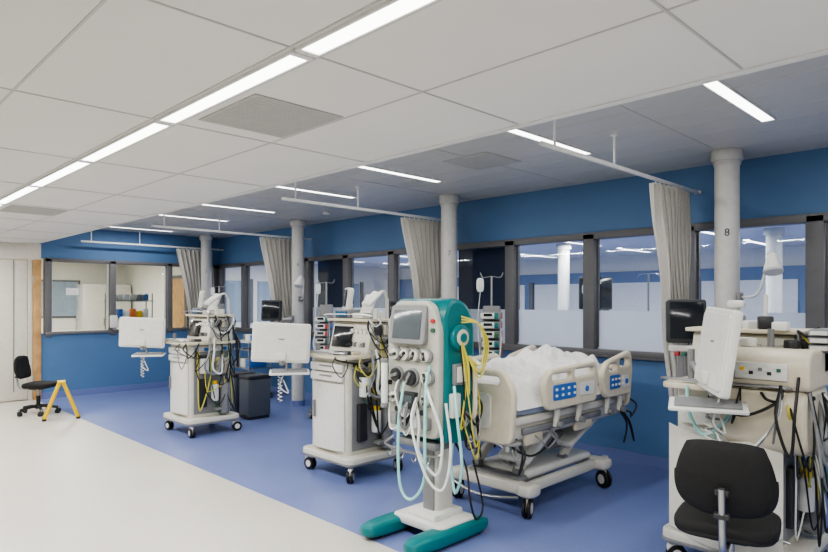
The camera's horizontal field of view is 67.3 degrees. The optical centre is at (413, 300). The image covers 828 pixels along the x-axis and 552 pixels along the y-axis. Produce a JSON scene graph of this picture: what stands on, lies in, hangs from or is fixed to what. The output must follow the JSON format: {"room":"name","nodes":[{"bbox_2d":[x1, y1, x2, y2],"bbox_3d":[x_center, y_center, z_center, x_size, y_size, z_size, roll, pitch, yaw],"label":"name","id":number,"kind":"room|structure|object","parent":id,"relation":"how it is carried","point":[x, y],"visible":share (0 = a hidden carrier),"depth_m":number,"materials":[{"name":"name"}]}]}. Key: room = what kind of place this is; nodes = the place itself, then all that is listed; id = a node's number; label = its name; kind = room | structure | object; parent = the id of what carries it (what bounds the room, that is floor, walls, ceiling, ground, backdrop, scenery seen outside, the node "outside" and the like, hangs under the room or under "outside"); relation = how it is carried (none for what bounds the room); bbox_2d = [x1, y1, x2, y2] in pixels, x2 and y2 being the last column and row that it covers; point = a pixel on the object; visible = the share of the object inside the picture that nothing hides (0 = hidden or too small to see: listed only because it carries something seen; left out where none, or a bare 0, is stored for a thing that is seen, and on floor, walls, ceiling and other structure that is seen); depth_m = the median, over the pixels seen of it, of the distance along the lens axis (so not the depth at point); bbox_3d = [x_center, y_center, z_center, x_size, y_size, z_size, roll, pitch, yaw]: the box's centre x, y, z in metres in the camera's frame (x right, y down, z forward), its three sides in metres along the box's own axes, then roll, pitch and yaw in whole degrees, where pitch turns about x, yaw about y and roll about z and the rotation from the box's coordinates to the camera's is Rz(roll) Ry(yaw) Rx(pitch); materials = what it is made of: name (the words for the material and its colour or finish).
{"room":"hospital room","nodes":[
{"label":"hospital room","id":0,"kind":"room"},
{"bbox_2d":[0,259,124,332],"bbox_3d":[-8.958,0.300,14.412,4.500,2.600,0.100,0,0,-45],"label":"wall","id":1,"kind":"structure","parent":0,"point":[87,273],"depth_m":15.08,"materials":[{"name":"white paint"}]},
{"bbox_2d":[41,280,79,317],"bbox_3d":[-9.190,-0.050,14.078,3.000,0.900,0.040,0,0,-45],"label":"window","id":2,"kind":"structure","parent":1,"relation":"in","point":[63,305],"depth_m":14.84,"materials":[{"name":"clear glass"}]},
{"bbox_2d":[0,229,217,392],"bbox_3d":[-5.808,0.180,10.510,5.300,2.840,0.120,0,0,-45],"label":"wall","id":3,"kind":"structure","parent":0,"point":[91,360],"depth_m":10.80,"materials":[{"name":"blue paint"}]},
{"bbox_2d":[27,259,40,399],"bbox_3d":[-6.173,0.465,10.107,0.175,2.270,0.142,0,0,-45],"label":"door frame","id":4,"kind":"structure","parent":3,"relation":"attached to","point":[33,266],"depth_m":10.06,"materials":[{"name":"brown wood"}]},
{"bbox_2d":[41,381,168,398],"bbox_3d":[-4.983,1.550,11.232,3.088,0.100,0.012,0,0,-45],"label":"baseboard","id":5,"kind":"structure","parent":3,"relation":"attached to","point":[46,395],"depth_m":10.86,"materials":[{"name":"blue plastic"}]},
{"bbox_2d":[226,264,387,327],"bbox_3d":[-3.103,0.300,16.680,6.980,2.600,0.100,0,0,-45],"label":"wall","id":6,"kind":"structure","parent":0,"point":[374,279],"depth_m":18.03,"materials":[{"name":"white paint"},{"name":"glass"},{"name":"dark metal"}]},
{"bbox_2d":[0,387,827,551],"bbox_3d":[-1.776,1.650,4.219,8.400,0.100,14.500,0,0,-45],"label":"floor","id":7,"kind":"structure","parent":0,"point":[265,457],"depth_m":5.14,"materials":[{"name":"blue plastic"}]},
{"bbox_2d":[13,355,60,416],"bbox_3d":[-5.342,1.186,8.826,0.582,0.827,0.514,0,0,-5],"label":"office chair","id":8,"kind":"object","parent":7,"relation":"on","point":[21,366],"visible":0.93,"depth_m":8.75,"materials":[{"name":"black fabric"}]},
{"bbox_2d":[42,380,79,421],"bbox_3d":[-4.775,1.340,8.424,0.452,0.520,0.180,0,0,-30],"label":"trestle","id":9,"kind":"object","parent":7,"relation":"on","point":[59,382],"visible":1,"depth_m":8.37,"materials":[{"name":"yellow paint"}]},
{"bbox_2d":[119,291,241,437],"bbox_3d":[-2.799,0.733,7.574,1.218,1.728,0.918,0,0,-45],"label":"workstation","id":10,"kind":"object","parent":7,"relation":"on","point":[201,369],"visible":1,"depth_m":7.49,"materials":[{"name":"grey plastic"}]},
{"bbox_2d":[199,235,212,307],"bbox_3d":[-3.920,0.180,11.728,0.240,2.840,0.240,0,0,-45],"label":"support column","id":11,"kind":"structure","parent":7,"relation":"on","point":[205,240],"depth_m":11.64,"materials":[{"name":"white paint"}]},
{"bbox_2d":[211,285,224,309],"bbox_3d":[-3.487,0.649,11.066,0.554,1.902,0.580,0,0,28],"label":"stand","id":12,"kind":"object","parent":7,"relation":"on","point":[220,306],"visible":0.1,"depth_m":11.05,"materials":[{"name":"metal"}]},
{"bbox_2d":[230,371,255,412],"bbox_3d":[-2.485,1.305,8.816,0.410,0.590,0.320,0,0,-45],"label":"pedal bin","id":13,"kind":"object","parent":7,"relation":"on","point":[235,378],"visible":0.27,"depth_m":8.64,"materials":[{"name":"plastic"}]},
{"bbox_2d":[231,334,271,397],"bbox_3d":[-2.730,1.080,10.356,0.502,1.040,0.665,0,0,-45],"label":"trolley","id":14,"kind":"object","parent":7,"relation":"on","point":[246,363],"visible":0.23,"depth_m":10.23,"materials":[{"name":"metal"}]},
{"bbox_2d":[238,373,270,419],"bbox_3d":[-2.204,1.305,8.531,0.410,0.590,0.320,0,0,-45],"label":"pedal bin","id":15,"kind":"object","parent":7,"relation":"on","point":[254,388],"visible":0.94,"depth_m":8.43,"materials":[{"name":"plastic"}]},
{"bbox_2d":[290,219,305,405],"bbox_3d":[-1.784,0.180,9.565,0.240,2.840,0.240,0,0,-45],"label":"support column","id":16,"kind":"structure","parent":7,"relation":"on","point":[298,226],"depth_m":9.48,"materials":[{"name":"white paint"}]},
{"bbox_2d":[261,300,293,322],"bbox_3d":[-2.042,0.422,9.326,0.307,0.868,0.473,0,0,20],"label":"patient monitor","id":17,"kind":"object","parent":16,"relation":"attached to","point":[271,310],"visible":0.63,"depth_m":9.13,"materials":[{"name":"grey plastic"}]},
{"bbox_2d":[294,275,303,301],"bbox_3d":[-1.696,-0.185,9.253,0.136,0.391,0.498,0,0,-2],"label":"lamp","id":18,"kind":"object","parent":16,"relation":"attached to","point":[299,283],"visible":1,"depth_m":9.09,"materials":[{"name":"grey plastic"}]},
{"bbox_2d":[308,279,334,418],"bbox_3d":[-1.214,0.650,8.651,0.575,1.897,0.568,0,0,10],"label":"stand","id":19,"kind":"object","parent":7,"relation":"on","point":[326,327],"visible":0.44,"depth_m":8.49,"materials":[{"name":"metal"}]},
{"bbox_2d":[251,288,402,482],"bbox_3d":[-0.723,0.734,5.765,1.280,1.731,0.876,0,0,-45],"label":"workstation","id":20,"kind":"object","parent":7,"relation":"on","point":[351,428],"visible":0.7,"depth_m":5.66,"materials":[{"name":"grey plastic"}]},
{"bbox_2d":[360,298,488,551],"bbox_3d":[0.122,0.792,4.203,0.760,1.617,0.699,0,0,-45],"label":"machine","id":21,"kind":"object","parent":7,"relation":"on","point":[432,381],"visible":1,"depth_m":4.09,"materials":[{"name":"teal plastic"}]},
{"bbox_2d":[439,194,458,298],"bbox_3d":[0.415,0.180,7.337,0.240,2.840,0.240,0,0,-45],"label":"support column","id":22,"kind":"structure","parent":7,"relation":"on","point":[448,203],"depth_m":7.25,"materials":[{"name":"white paint"}]},
{"bbox_2d":[389,301,397,317],"bbox_3d":[0.044,0.427,7.148,0.667,0.858,0.228,0,0,-7],"label":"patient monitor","id":23,"kind":"object","parent":22,"relation":"attached to","point":[391,303],"visible":0.06,"depth_m":7.10,"materials":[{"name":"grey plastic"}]},
{"bbox_2d":[466,273,503,455],"bbox_3d":[0.846,0.649,6.574,0.554,1.902,0.580,0,0,-8],"label":"stand","id":24,"kind":"object","parent":7,"relation":"on","point":[492,324],"visible":0.46,"depth_m":6.42,"materials":[{"name":"metal"}]},
{"bbox_2d":[452,344,636,518],"bbox_3d":[0.997,0.995,5.228,1.917,1.209,1.048,0,0,-45],"label":"hospital bed","id":25,"kind":"object","parent":7,"relation":"on","point":[538,403],"visible":0.87,"depth_m":4.83,"materials":[{"name":"white plastic"}]},
{"bbox_2d":[711,148,742,309],"bbox_3d":[2.586,0.180,5.138,0.240,2.840,0.240,0,0,-45],"label":"support column","id":26,"kind":"structure","parent":7,"relation":"on","point":[726,162],"depth_m":5.06,"materials":[{"name":"white paint"}]},
{"bbox_2d":[666,299,705,355],"bbox_3d":[2.216,0.422,4.801,0.800,0.868,0.275,0,0,-45],"label":"patient monitor","id":27,"kind":"object","parent":26,"relation":"attached to","point":[681,314],"visible":0.57,"depth_m":4.57,"materials":[{"name":"grey plastic"}]},
{"bbox_2d":[737,251,783,300],"bbox_3d":[2.674,-0.185,4.827,0.136,0.391,0.498,0,0,-2],"label":"lamp","id":28,"kind":"object","parent":26,"relation":"attached to","point":[773,266],"visible":0.93,"depth_m":4.66,"materials":[{"name":"white plastic"},{"name":"metal"},{"name":"grey plastic"}]},
{"bbox_2d":[674,439,790,551],"bbox_3d":[1.574,1.130,3.159,0.585,0.940,0.662,0,0,33],"label":"office chair","id":29,"kind":"object","parent":7,"relation":"on","point":[729,491],"visible":1,"depth_m":2.93,"materials":[{"name":"black fabric"}]},
{"bbox_2d":[660,295,827,551],"bbox_3d":[1.958,0.780,3.615,1.154,1.640,0.934,0,0,-45],"label":"workstation","id":30,"kind":"object","parent":7,"relation":"on","point":[761,383],"visible":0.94,"depth_m":3.42,"materials":[{"name":"grey plastic"}]},
{"bbox_2d":[0,0,827,243],"bbox_3d":[-2.943,-0.980,3.137,5.220,0.100,14.600,0,0,-45],"label":"ceiling","id":31,"kind":"structure","parent":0,"point":[145,58],"depth_m":2.55,"materials":[{"name":"tile"}]},
{"bbox_2d":[0,185,40,203],"bbox_3d":[-3.483,-0.924,5.436,0.098,0.015,1.240,0,0,-45],"label":"strip light","id":32,"kind":"object","parent":31,"relation":"in","point":[26,189],"depth_m":5.36,"materials":[{"name":"white plastic"}]},
{"bbox_2d":[0,205,67,215],"bbox_3d":[-3.919,-0.926,6.389,0.500,0.005,0.560,0,0,-45],"label":"ceiling air vent","id":33,"kind":"object","parent":31,"relation":"in","point":[12,208],"depth_m":6.35,"materials":[{"name":"grey metal"}]},
{"bbox_2d":[28,159,92,186],"bbox_3d":[-2.605,-0.924,4.546,0.098,0.015,1.240,0,0,-45],"label":"strip light","id":34,"kind":"object","parent":31,"relation":"in","point":[75,165],"depth_m":4.49,"materials":[{"name":"white plastic"}]},
{"bbox_2d":[78,120,172,162],"bbox_3d":[-1.727,-0.924,3.656,0.098,0.015,1.240,0,0,-45],"label":"strip light","id":35,"kind":"object","parent":31,"relation":"in","point":[153,127],"depth_m":3.58,"materials":[{"name":"white plastic"}]},
{"bbox_2d":[156,49,313,124],"bbox_3d":[-0.848,-0.924,2.767,0.098,0.015,1.240,0,0,-45],"label":"strip light","id":36,"kind":"object","parent":31,"relation":"in","point":[291,59],"depth_m":2.66,"materials":[{"name":"white plastic"}]},
{"bbox_2d":[198,94,342,137],"bbox_3d":[-0.729,-0.926,3.158,0.500,0.005,0.560,0,0,-45],"label":"ceiling air vent","id":37,"kind":"object","parent":31,"relation":"in","point":[257,113],"depth_m":3.13,"materials":[{"name":"grey metal"}]},
{"bbox_2d":[294,0,439,57],"bbox_3d":[0.030,-0.924,1.877,0.098,0.015,1.240,0,0,-45],"label":"strip light","id":38,"kind":"object","parent":31,"relation":"in","point":[387,12],"depth_m":2.08,"materials":[{"name":"white plastic"}]},
{"bbox_2d":[0,0,742,239],"bbox_3d":[-2.915,-0.929,3.095,5.160,0.004,14.500,0,0,-45],"label":"grid","id":39,"kind":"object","parent":31,"relation":"attached to","point":[667,11],"depth_m":2.57,"materials":[{"name":"grey metal"}]},
{"bbox_2d":[34,48,827,243],"bbox_3d":[-1.053,-0.926,4.933,0.052,0.005,14.500,0,0,-45],"label":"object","id":40,"kind":"object","parent":31,"relation":"attached to","point":[823,52],"depth_m":3.18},
{"bbox_2d":[100,55,827,237],"bbox_3d":[0.089,-1.290,6.130,3.260,0.100,14.600,0,0,-45],"label":"ceiling","id":41,"kind":"structure","parent":0,"point":[820,76],"depth_m":5.16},
{"bbox_2d":[111,226,173,231],"bbox_3d":[-4.705,-1.234,10.602,1.215,0.015,0.092,0,0,-45],"label":"strip light","id":42,"kind":"object","parent":41,"relation":"attached to","point":[111,226],"depth_m":10.63,"materials":[{"name":"white plastic"}]},
{"bbox_2d":[81,231,223,250],"bbox_3d":[-4.651,-1.112,11.287,2.560,0.256,0.060,0,0,-45],"label":"rail","id":43,"kind":"object","parent":41,"relation":"attached to","point":[91,241],"visible":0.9,"depth_m":11.05,"materials":[{"name":"white metal"}]},
{"bbox_2d":[176,248,212,321],"bbox_3d":[-4.144,-0.051,11.790,0.748,1.863,0.105,0,0,-45],"label":"privacy curtain","id":44,"kind":"object","parent":43,"relation":"hanging from","point":[189,260],"visible":0.31,"depth_m":11.73,"materials":[{"name":"fabric"}]},
{"bbox_2d":[161,214,228,221],"bbox_3d":[-3.307,-1.234,9.186,1.215,0.015,0.092,0,0,-45],"label":"strip light","id":45,"kind":"object","parent":41,"relation":"in","point":[161,214],"depth_m":9.21,"materials":[{"name":"white plastic"}]},
{"bbox_2d":[152,214,311,239],"bbox_3d":[-2.578,-1.112,9.188,2.560,0.256,0.060,0,0,-45],"label":"rail","id":46,"kind":"object","parent":41,"relation":"attached to","point":[157,226],"visible":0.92,"depth_m":8.96,"materials":[{"name":"white metal"}]},
{"bbox_2d":[259,236,291,322],"bbox_3d":[-2.071,-0.051,9.690,0.748,1.863,0.105,0,0,-45],"label":"privacy curtain","id":47,"kind":"object","parent":46,"relation":"hanging from","point":[276,252],"visible":0.49,"depth_m":9.66,"materials":[{"name":"fabric"}]},
{"bbox_2d":[202,203,276,212],"bbox_3d":[-2.365,-1.234,8.232,1.215,0.015,0.092,0,0,-45],"label":"strip light","id":48,"kind":"object","parent":41,"relation":"in","point":[207,204],"depth_m":8.26,"materials":[{"name":"white plastic"}]},
{"bbox_2d":[277,185,356,198],"bbox_3d":[-1.143,-1.234,6.994,1.215,0.015,0.092,0,0,-45],"label":"strip light","id":49,"kind":"object","parent":41,"relation":"in","point":[285,187],"depth_m":7.02,"materials":[{"name":"white plastic"}]},
{"bbox_2d":[281,182,457,222],"bbox_3d":[-0.379,-1.112,6.960,2.560,0.256,0.060,0,0,-45],"label":"rail","id":50,"kind":"object","parent":41,"relation":"attached to","point":[357,187],"visible":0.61,"depth_m":6.73,"materials":[{"name":"white metal"}]},
{"bbox_2d":[401,216,440,298],"bbox_3d":[0.128,-0.141,7.463,0.748,1.683,0.105,0,0,-45],"label":"privacy curtain","id":51,"kind":"object","parent":50,"relation":"hanging from","point":[422,238],"visible":0.52,"depth_m":7.43,"materials":[{"name":"fabric"}]},
{"bbox_2d":[357,165,442,182],"bbox_3d":[-0.166,-1.234,6.005,1.215,0.015,0.092,0,0,-45],"label":"strip light","id":52,"kind":"object","parent":41,"relation":"in","point":[367,167],"depth_m":6.03,"materials":[{"name":"white plastic"}]},
{"bbox_2d":[102,67,827,237],"bbox_3d":[0.118,-1.239,6.089,3.223,0.005,14.500,0,0,-45],"label":"grid","id":53,"kind":"object","parent":41,"relation":"attached to","point":[627,110],"depth_m":5.44,"materials":[{"name":"white metal"}]},
{"bbox_2d":[442,152,521,169],"bbox_3d":[0.601,-1.234,5.512,0.500,0.005,0.500,0,0,-45],"label":"ceiling air vent","id":54,"kind":"object","parent":41,"relation":"in","point":[484,160],"depth_m":5.49,"materials":[{"name":"grey metal"}]},
{"bbox_2d":[507,128,592,154],"bbox_3d":[1.028,-1.234,4.795,1.215,0.015,0.092,0,0,-45],"label":"strip light","id":55,"kind":"object","parent":41,"relation":"attached to","point":[521,132],"depth_m":4.73,"materials":[{"name":"white plastic"}]},
{"bbox_2d":[539,120,701,193],"bbox_3d":[1.714,-1.112,4.840,2.560,0.256,0.060,0,0,-45],"label":"rail","id":56,"kind":"object","parent":41,"relation":"attached to","point":[553,146],"visible":0.91,"depth_m":4.59,"materials":[{"name":"white metal"}]},
{"bbox_2d":[649,181,690,396],"bbox_3d":[2.221,-0.051,5.342,0.748,1.863,0.105,0,0,-45],"label":"privacy curtain","id":57,"kind":"object","parent":56,"relation":"hanging from","point":[670,205],"visible":0.63,"depth_m":5.29,"materials":[{"name":"fabric"}]},
{"bbox_2d":[703,80,775,122],"bbox_3d":[1.990,-1.234,3.820,1.215,0.015,0.092,0,0,-45],"label":"strip light","id":58,"kind":"object","parent":41,"relation":"attached to","point":[720,88],"depth_m":3.82,"materials":[{"name":"white plastic"}]},
{"bbox_2d":[125,147,827,485],"bbox_3d":[-0.501,0.180,8.991,0.120,2.840,19.500,0,0,-45],"label":"wall","id":59,"kind":"structure","parent":0,"point":[795,183],"depth_m":6.46,"materials":[{"name":"blue paint"}]},
{"bbox_2d":[173,275,187,327],"bbox_3d":[-5.242,0.520,13.655,0.085,2.160,1.100,0,0,-45],"label":"door","id":60,"kind":"structure","parent":59,"relation":"in","point":[179,295],"depth_m":13.49,"materials":[{"name":"brown wood"}]},
{"bbox_2d":[43,212,827,360],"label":"window","id":61,"kind":"structure","parent":59,"relation":"in","point":[616,330],"depth_m":6.51,"materials":[{"name":"clear glass"}]},
{"bbox_2d":[107,264,108,327],"bbox_3d":[-5.691,-0.085,10.612,0.900,1.140,0.030,0,0,-45],"label":"window","id":62,"kind":"structure","parent":61,"relation":"attached to","point":[107,264],"depth_m":10.91,"materials":[{"name":"clear glass"}]},
{"bbox_2d":[66,288,78,294],"bbox_3d":[-5.776,-0.160,10.520,0.200,0.120,0.003,0,0,-45],"label":"notice","id":63,"kind":"object","parent":62,"relation":"attached to","point":[69,291],"visible":1,"depth_m":10.52,"materials":[{"name":"paper"}]},
{"bbox_2d":[110,315,117,331],"bbox_3d":[-5.246,0.393,10.880,0.110,0.285,0.143,0,0,-45],"label":"soap dispenser","id":64,"kind":"object","parent":61,"relation":"attached to","point":[113,318],"visible":1,"depth_m":10.85,"materials":[{"name":"white plastic"}]},
{"bbox_2d":[164,266,165,318],"bbox_3d":[-4.972,-0.085,11.321,0.900,1.140,0.030,0,0,-45],"label":"window","id":65,"kind":"structure","parent":61,"relation":"attached to","point":[164,266],"depth_m":11.63,"materials":[{"name":"clear glass"}]},
{"bbox_2d":[223,268,224,308],"bbox_3d":[-3.465,-0.075,11.980,0.030,1.150,0.810,0,0,-45],"label":"window","id":66,"kind":"structure","parent":61,"relation":"attached to","point":[223,268],"depth_m":12.26,"materials":[{"name":"clear glass"}]},
{"bbox_2d":[248,266,259,326],"bbox_3d":[-2.777,-0.075,11.282,0.030,1.150,0.890,0,0,-45],"label":"window","id":67,"kind":"structure","parent":61,"relation":"attached to","point":[248,266],"depth_m":11.58,"materials":[{"name":"clear glass"}]},
{"bbox_2d":[312,261,342,331],"bbox_3d":[-1.344,-0.075,9.831,0.030,1.150,0.890,0,0,-45],"label":"window","id":68,"kind":"structure","parent":61,"relation":"attached to","point":[317,309],"depth_m":10.12,"materials":[{"name":"clear glass"}]},
{"bbox_2d":[318,259,342,306],"bbox_3d":[-1.265,-0.135,9.908,0.040,1.110,0.860,0,0,-45],"label":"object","id":69,"kind":"structure","parent":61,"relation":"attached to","point":[329,270],"depth_m":9.97,"materials":[{"name":"grey plastic"}]},
{"bbox_2d":[351,258,384,317],"bbox_3d":[-0.627,-0.075,9.105,0.030,1.150,0.890,0,0,-45],"label":"window","id":70,"kind":"structure","parent":61,"relation":"attached to","point":[379,309],"depth_m":9.40,"materials":[{"name":"clear glass"}]},
{"bbox_2d":[397,255,399,300],"bbox_3d":[0.089,-0.075,8.379,0.030,1.150,0.890,0,0,-45],"label":"window","id":71,"kind":"structure","parent":61,"relation":"attached to","point":[398,256],"depth_m":8.68,"materials":[{"name":"clear glass"}]},
{"bbox_2d":[459,247,504,308],"bbox_3d":[0.884,-0.135,7.730,0.040,1.110,0.860,0,0,-45],"label":"vertical blind","id":72,"kind":"object","parent":61,"relation":"attached to","point":[487,262],"visible":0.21,"depth_m":7.74,"materials":[{"name":"blue fabric"}]},
{"bbox_2d":[469,309,504,342],"bbox_3d":[0.806,-0.075,7.653,0.030,1.150,0.890,0,0,-45],"label":"window","id":73,"kind":"structure","parent":61,"relation":"attached to","point":[474,312],"depth_m":7.67,"materials":[{"name":"clear glass"}]},
{"bbox_2d":[517,245,582,347],"bbox_3d":[1.523,-0.075,6.927,0.030,1.150,0.890,0,0,-45],"label":"window","id":74,"kind":"structure","parent":61,"relation":"attached to","point":[562,328],"depth_m":6.94,"materials":[{"name":"clear glass"}]},
{"bbox_2d":[697,223,805,327],"bbox_3d":[2.956,-0.075,5.475,0.030,1.150,0.890,0,0,-45],"label":"window","id":75,"kind":"structure","parent":61,"relation":"attached to","point":[797,320],"depth_m":5.29,"materials":[{"name":"clear glass"}]},
{"bbox_2d":[826,222,827,327],"bbox_3d":[3.672,-0.075,4.749,0.030,1.150,0.890,0,0,-45],"label":"window","id":76,"kind":"structure","parent":61,"relation":"attached to","point":[826,222],"depth_m":5.05,"materials":[{"name":"clear glass"}]},
{"bbox_2d":[271,386,827,499],"bbox_3d":[1.209,1.550,7.165,0.012,0.100,14.500,0,0,-45],"label":"baseboard","id":77,"kind":"structure","parent":59,"relation":"attached to","point":[641,458],"depth_m":6.29,"materials":[{"name":"blue plastic"}]},
{"bbox_2d":[314,224,804,267],"bbox_3d":[3.255,-1.050,10.239,6.980,0.100,18.000,0,0,-45],"label":"ceiling","id":78,"kind":"structure","parent":0,"point":[794,236],"depth_m":11.41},
{"bbox_2d":[520,254,557,257],"bbox_3d":[2.776,-0.990,13.700,1.320,0.016,0.120,0,0,-45],"label":"strip light","id":79,"kind":"object","parent":78,"relation":"attached to","point":[520,254],"depth_m":13.64,"materials":[{"name":"white plastic"}]},
{"bbox_2d":[564,242,603,245],"bbox_3d":[2.898,-0.990,10.730,1.320,0.016,0.120,0,0,-45],"label":"strip light","id":80,"kind":"object","parent":78,"relation":"attached to","point":[581,243],"depth_m":10.60,"materials":[{"name":"white plastic"}]},
{"bbox_2d":[616,248,652,252],"bbox_3d":[4.321,-0.990,12.135,1.320,0.016,0.120,0,0,-45],"label":"strip light","id":81,"kind":"object","parent":78,"relation":"attached to","point":[616,248],"depth_m":12.11,"materials":[{"name":"white plastic"}]},
{"bbox_2d":[701,231,713,234],"bbox_3d":[4.443,-0.990,9.164,1.320,0.016,0.120,0,0,-45],"label":"strip light","id":82,"kind":"object","parent":78,"relation":"attached to","point":[707,232],"depth_m":8.95,"materials":[{"name":"white plastic"}]},
{"bbox_2d":[742,239,765,244],"bbox_3d":[5.867,-0.990,10.569,1.320,0.016,0.120,0,0,-45],"label":"strip light","id":83,"kind":"object","parent":78,"relation":"attached to","point":[749,240],"depth_m":10.39,"materials":[{"name":"white plastic"}]},
{"bbox_2d":[400,246,804,279],"bbox_3d":[5.774,0.300,12.726,0.100,2.600,18.000,0,0,-45],"label":"wall","id":84,"kind":"structure","parent":0,"point":[792,256],"depth_m":13.55,"materials":[{"name":"blue paint"}]},
{"bbox_2d":[400,265,804,312],"bbox_3d":[5.725,0.475,12.677,0.040,2.250,18.000,0,0,-45],"label":"wall","id":85,"kind":"structure","parent":84,"relation":"attached to","point":[797,271],"depth_m":13.54,"materials":[{"name":"blue paint"}]},
{"bbox_2d":[226,279,797,322],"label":"window","id":86,"kind":"structure","parent":85,"relation":"in","point":[625,296],"depth_m":13.83,"materials":[{"name":"glass"},{"name":"frosted glass"}]},
{"bbox_3d":[-7.209,1.650,12.640,4.500,0.100,4.880,0,0,-45],"label":"floor","id":87,"kind":"structure","parent":0,"visible":0},
{"bbox_2d":[76,284,130,330],"bbox_3d":[-7.593,0.600,15.236,1.100,2.000,0.545,0,0,-45],"label":"storage cabinet","id":88,"kind":"object","parent":87,"relation":"on","point":[90,304],"visible":0.43,"depth_m":14.89,"materials":[{"name":"white plastic"}]},
{"bbox_2d":[104,293,153,329],"bbox_3d":[-5.474,0.725,11.950,0.800,1.750,0.350,0,0,-45],"label":"shelf","id":89,"kind":"object","parent":87,"relation":"on","point":[144,313],"visible":0.57,"depth_m":11.94,"materials":[{"name":"metal"}]},
{"bbox_3d":[3.255,1.650,10.239,6.980,0.100,18.000,0,0,-45],"label":"floor","id":90,"kind":"structure","parent":0,"visible":0},
{"bbox_2d":[579,277,611,308],"bbox_3d":[2.826,0.615,9.735,0.500,1.970,0.514,0,0,-45],"label":"desktop monitor","id":91,"kind":"object","parent":90,"relation":"on","point":[606,284],"visible":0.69,"depth_m":9.62,"materials":[{"name":"plastic"}]},
{"bbox_2d":[638,273,700,310],"bbox_3d":[1.946,0.616,8.877,0.464,1.934,4.387,0,0,-45],"label":"stand","id":92,"kind":"object","parent":90,"relation":"on","point":[642,273],"visible":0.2,"depth_m":7.82,"materials":[{"name":"metal"}]},
{"bbox_2d":[556,227,784,312],"bbox_3d":[2.686,0.300,10.802,0.260,2.600,6.660,0,0,-45],"label":"support column","id":93,"kind":"structure","parent":90,"relation":"on","point":[774,235],"depth_m":8.49,"materials":[{"name":"white paint"}]},
{"bbox_3d":[-8.797,0.335,7.559,3.100,2.530,0.120,0,0,-45],"label":"wall","id":94,"kind":"structure","parent":0,"visible":0},
{"bbox_2d":[0,260,26,401],"bbox_3d":[-6.956,0.470,9.328,2.000,2.240,0.100,0,0,-45],"label":"door","id":95,"kind":"structure","parent":94,"relation":"in","point":[13,273],"depth_m":9.89,"materials":[{"name":"beige laminate"}]}
]}

